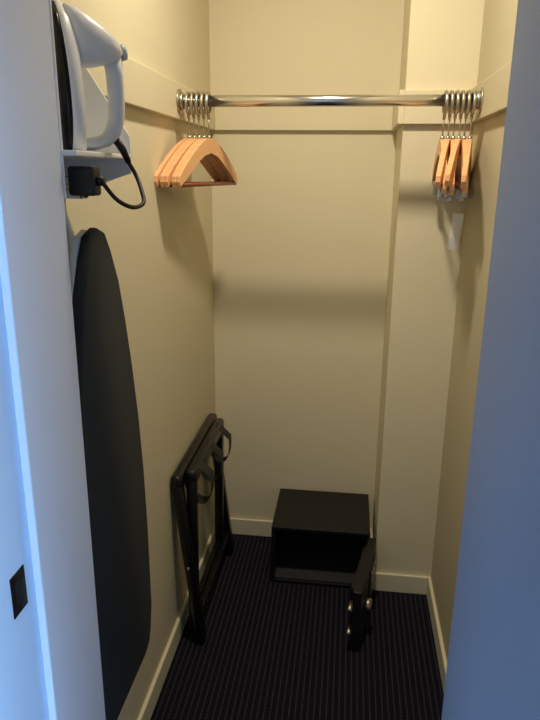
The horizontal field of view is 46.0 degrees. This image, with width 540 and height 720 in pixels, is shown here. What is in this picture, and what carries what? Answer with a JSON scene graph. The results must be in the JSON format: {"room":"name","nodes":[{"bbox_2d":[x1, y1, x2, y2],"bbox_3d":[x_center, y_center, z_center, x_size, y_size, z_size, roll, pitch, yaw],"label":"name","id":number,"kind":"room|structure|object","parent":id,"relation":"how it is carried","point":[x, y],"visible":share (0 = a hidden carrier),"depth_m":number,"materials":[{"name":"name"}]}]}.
{"room":"closet","nodes":[
{"label":"closet","id":0,"kind":"room"},
{"bbox_2d":[60,0,215,719],"bbox_3d":[-0.358,-0.226,1.756,0.100,2.450,1.640,3,17,7],"label":"wall","id":1,"kind":"structure","parent":0,"point":[161,250],"depth_m":1.83,"materials":[{"name":"beige paint"}]},
{"bbox_2d":[0,0,105,719],"bbox_3d":[-0.356,0.192,0.871,0.090,2.150,0.302,3,17,7],"label":"door jamb","id":2,"kind":"object","parent":1,"relation":"attached to","point":[51,669],"depth_m":0.85,"materials":[{"name":"white paint"}]},
{"bbox_2d":[48,0,131,198],"bbox_3d":[-0.322,-0.399,0.984,0.134,0.320,0.233,3,17,7],"label":"holder","id":3,"kind":"object","parent":1,"relation":"attached to","point":[110,161],"visible":0.27,"depth_m":1.09,"materials":[{"name":"white plastic"}]},
{"bbox_2d":[51,0,145,209],"bbox_3d":[-0.260,-0.380,0.964,0.131,0.294,0.140,-7,18,-23],"label":"iron","id":4,"kind":"object","parent":3,"relation":"attached to","point":[81,42],"visible":0.89,"depth_m":0.93,"materials":[{"name":"white"}]},
{"bbox_2d":[64,180,151,719],"bbox_3d":[-0.343,0.206,1.224,0.092,1.064,0.340,3,17,7],"label":"ironing board","id":5,"kind":"object","parent":3,"relation":"hanging from","point":[109,411],"visible":0.54,"depth_m":1.20,"materials":[{"name":"charcoal fabric"},{"name":"metal"}]},
{"bbox_2d":[87,58,214,129],"bbox_3d":[-0.300,-0.666,1.572,0.019,0.096,1.528,3,17,7],"label":"trim","id":6,"kind":"structure","parent":1,"relation":"attached to","point":[146,89],"depth_m":1.55,"materials":[{"name":"beige paint"}]},
{"bbox_2d":[137,524,214,719],"bbox_3d":[-0.319,0.930,2.038,0.012,0.075,1.540,3,17,7],"label":"baseboard","id":7,"kind":"structure","parent":1,"relation":"attached to","point":[154,691],"depth_m":2.02,"materials":[{"name":"beige paint"}]},
{"bbox_2d":[150,534,443,719],"bbox_3d":[-0.057,1.573,0.107,4.400,0.060,5.710,3,17,7],"label":"floor","id":8,"kind":"structure","parent":0,"point":[270,650],"depth_m":2.07,"materials":[{"name":"carpet"}]},
{"bbox_2d":[171,413,233,641],"bbox_3d":[-0.219,0.564,2.314,0.110,0.606,0.614,3,17,7],"label":"luggage rack","id":9,"kind":"object","parent":8,"relation":"on","point":[209,440],"visible":1,"depth_m":2.11,"materials":[{"name":"black paint"}]},
{"bbox_2d":[271,488,375,649],"bbox_3d":[0.194,0.751,2.368,0.388,0.240,0.648,3,17,7],"label":"safe","id":10,"kind":"object","parent":8,"relation":"on","point":[319,538],"visible":1,"depth_m":2.48,"materials":[{"name":"black metal"}]},
{"bbox_2d":[209,0,404,527],"bbox_3d":[0.270,-0.418,2.426,0.972,2.450,0.100,3,17,7],"label":"wall","id":11,"kind":"structure","parent":0,"point":[301,240],"depth_m":2.40,"materials":[{"name":"beige paint"}]},
{"bbox_2d":[230,518,371,536],"bbox_3d":[0.106,0.730,2.726,0.653,0.075,0.012,3,17,7],"label":"baseboard","id":12,"kind":"structure","parent":11,"relation":"attached to","point":[241,526],"depth_m":2.74,"materials":[{"name":"beige paint"}]},
{"bbox_2d":[215,107,396,130],"bbox_3d":[0.124,-0.863,2.252,0.646,0.096,0.019,3,17,7],"label":"trim","id":13,"kind":"structure","parent":11,"relation":"attached to","point":[226,118],"depth_m":2.25,"materials":[{"name":"beige paint"}]},
{"bbox_2d":[392,90,405,129],"bbox_3d":[0.415,-0.803,2.059,0.019,0.096,0.310,3,17,7],"label":"trim","id":14,"kind":"structure","parent":11,"relation":"attached to","point":[398,112],"depth_m":1.93,"materials":[{"name":"beige paint"}]},
{"bbox_2d":[372,0,484,576],"bbox_3d":[0.525,-0.348,2.198,0.207,2.450,0.310,3,17,7],"label":"column","id":15,"kind":"structure","parent":0,"point":[441,39],"depth_m":2.10,"materials":[{"name":"beige paint"}]},
{"bbox_2d":[374,572,427,594],"bbox_3d":[0.488,0.836,2.382,0.195,0.075,0.012,3,17,7],"label":"baseboard","id":16,"kind":"structure","parent":15,"relation":"attached to","point":[390,582],"depth_m":2.38,"materials":[{"name":"beige paint"}]},
{"bbox_2d":[404,89,470,123],"bbox_3d":[0.499,-0.758,1.908,0.188,0.096,0.019,3,17,7],"label":"trim","id":17,"kind":"structure","parent":15,"relation":"attached to","point":[429,114],"depth_m":1.91,"materials":[{"name":"beige paint"}]},
{"bbox_2d":[431,0,517,661],"bbox_3d":[0.601,-0.169,1.595,0.100,2.450,1.540,3,17,7],"label":"wall","id":18,"kind":"structure","parent":0,"point":[499,16],"depth_m":1.84,"materials":[{"name":"beige paint"}]},
{"bbox_2d":[176,87,482,113],"bbox_3d":[0.155,-0.719,1.764,0.833,0.066,0.066,3,17,7],"label":"closet rod","id":19,"kind":"object","parent":18,"relation":"attached to","point":[381,100],"visible":0.85,"depth_m":1.75,"materials":[{"name":"silver metal"}]},
{"bbox_2d":[154,91,217,186],"bbox_3d":[-0.233,-0.637,1.839,0.021,0.259,0.428,6,17,18],"label":"clothes hanger","id":20,"kind":"object","parent":19,"relation":"hanging from","point":[162,165],"visible":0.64,"depth_m":1.78,"materials":[{"name":"brown wood"}]},
{"bbox_2d":[159,91,222,186],"bbox_3d":[-0.218,-0.636,1.837,0.020,0.259,0.428,6,17,17],"label":"clothes hanger","id":21,"kind":"object","parent":19,"relation":"hanging from","point":[192,93],"visible":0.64,"depth_m":1.78,"materials":[{"name":"brown wood"}]},
{"bbox_2d":[164,91,226,186],"bbox_3d":[-0.204,-0.636,1.836,0.021,0.259,0.428,6,17,18],"label":"clothes hanger","id":22,"kind":"object","parent":19,"relation":"hanging from","point":[168,176],"visible":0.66,"depth_m":1.78,"materials":[{"name":"brown wood"}]},
{"bbox_2d":[171,91,230,187],"bbox_3d":[-0.190,-0.635,1.834,0.019,0.259,0.428,5,17,16],"label":"clothes hanger","id":23,"kind":"object","parent":19,"relation":"hanging from","point":[203,112],"visible":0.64,"depth_m":1.78,"materials":[{"name":"brown wood"}]},
{"bbox_2d":[176,91,237,187],"bbox_3d":[-0.175,-0.634,1.832,0.020,0.259,0.428,6,17,17],"label":"clothes hanger","id":24,"kind":"object","parent":19,"relation":"hanging from","point":[207,146],"visible":0.88,"depth_m":1.80,"materials":[{"name":"brown wood"}]},
{"bbox_2d":[432,90,448,201],"bbox_3d":[0.477,-0.594,1.769,0.013,0.288,0.428,3,17,10],"label":"clothes hanger","id":25,"kind":"object","parent":19,"relation":"hanging from","point":[443,190],"visible":0.78,"depth_m":1.74,"materials":[{"name":"brown wood"}]},
{"bbox_2d":[435,90,454,197],"bbox_3d":[0.487,-0.589,1.751,0.021,0.287,0.428,6,17,18],"label":"clothes hanger","id":26,"kind":"object","parent":19,"relation":"hanging from","point":[445,150],"visible":0.69,"depth_m":1.67,"materials":[{"name":"light wood"},{"name":"brushed nickel"}]},
{"bbox_2d":[446,90,459,201],"bbox_3d":[0.507,-0.593,1.767,0.016,0.289,0.427,4,17,13],"label":"clothes hanger","id":27,"kind":"object","parent":19,"relation":"hanging from","point":[450,188],"visible":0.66,"depth_m":1.70,"materials":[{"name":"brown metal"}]},
{"bbox_2d":[444,90,465,198],"bbox_3d":[0.514,-0.586,1.745,0.023,0.289,0.428,7,18,20],"label":"clothes hanger","id":28,"kind":"object","parent":19,"relation":"hanging from","point":[454,157],"visible":0.71,"depth_m":1.69,"materials":[{"name":"light wood"},{"name":"brushed nickel"}]},
{"bbox_2d":[447,201,463,249],"bbox_3d":[0.558,-0.420,1.904,0.041,0.184,0.014,6,17,18],"label":"tag","id":29,"kind":"object","parent":28,"relation":"hanging from","point":[457,219],"visible":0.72,"depth_m":1.92,"materials":[{"name":"white paper"}]},
{"bbox_2d":[454,90,470,200],"bbox_3d":[0.534,-0.592,1.760,0.015,0.287,0.428,4,17,12],"label":"clothes hanger","id":30,"kind":"object","parent":19,"relation":"hanging from","point":[463,190],"visible":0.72,"depth_m":1.70,"materials":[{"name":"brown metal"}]},
{"bbox_2d":[461,90,476,198],"bbox_3d":[0.544,-0.586,1.743,0.020,0.288,0.428,6,17,17],"label":"clothes hanger","id":31,"kind":"object","parent":19,"relation":"hanging from","point":[466,169],"visible":0.9,"depth_m":1.69,"materials":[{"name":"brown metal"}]},
{"bbox_2d":[426,576,446,692],"bbox_3d":[0.515,1.011,1.790,0.012,0.075,1.230,3,17,7],"label":"baseboard","id":32,"kind":"structure","parent":18,"relation":"attached to","point":[441,655],"depth_m":2.10,"materials":[{"name":"beige paint"}]},
{"bbox_2d":[468,61,511,123],"bbox_3d":[0.527,-0.586,1.325,0.019,0.096,1.218,3,17,7],"label":"trim","id":33,"kind":"structure","parent":18,"relation":"attached to","point":[496,86],"depth_m":1.55,"materials":[{"name":"beige paint"}]},
{"bbox_2d":[441,0,539,719],"bbox_3d":[0.303,0.253,0.687,0.090,2.150,0.522,3,17,7],"label":"door frame","id":34,"kind":"structure","parent":18,"relation":"attached to","point":[493,671],"depth_m":0.72,"materials":[{"name":"white paint"}]}
]}

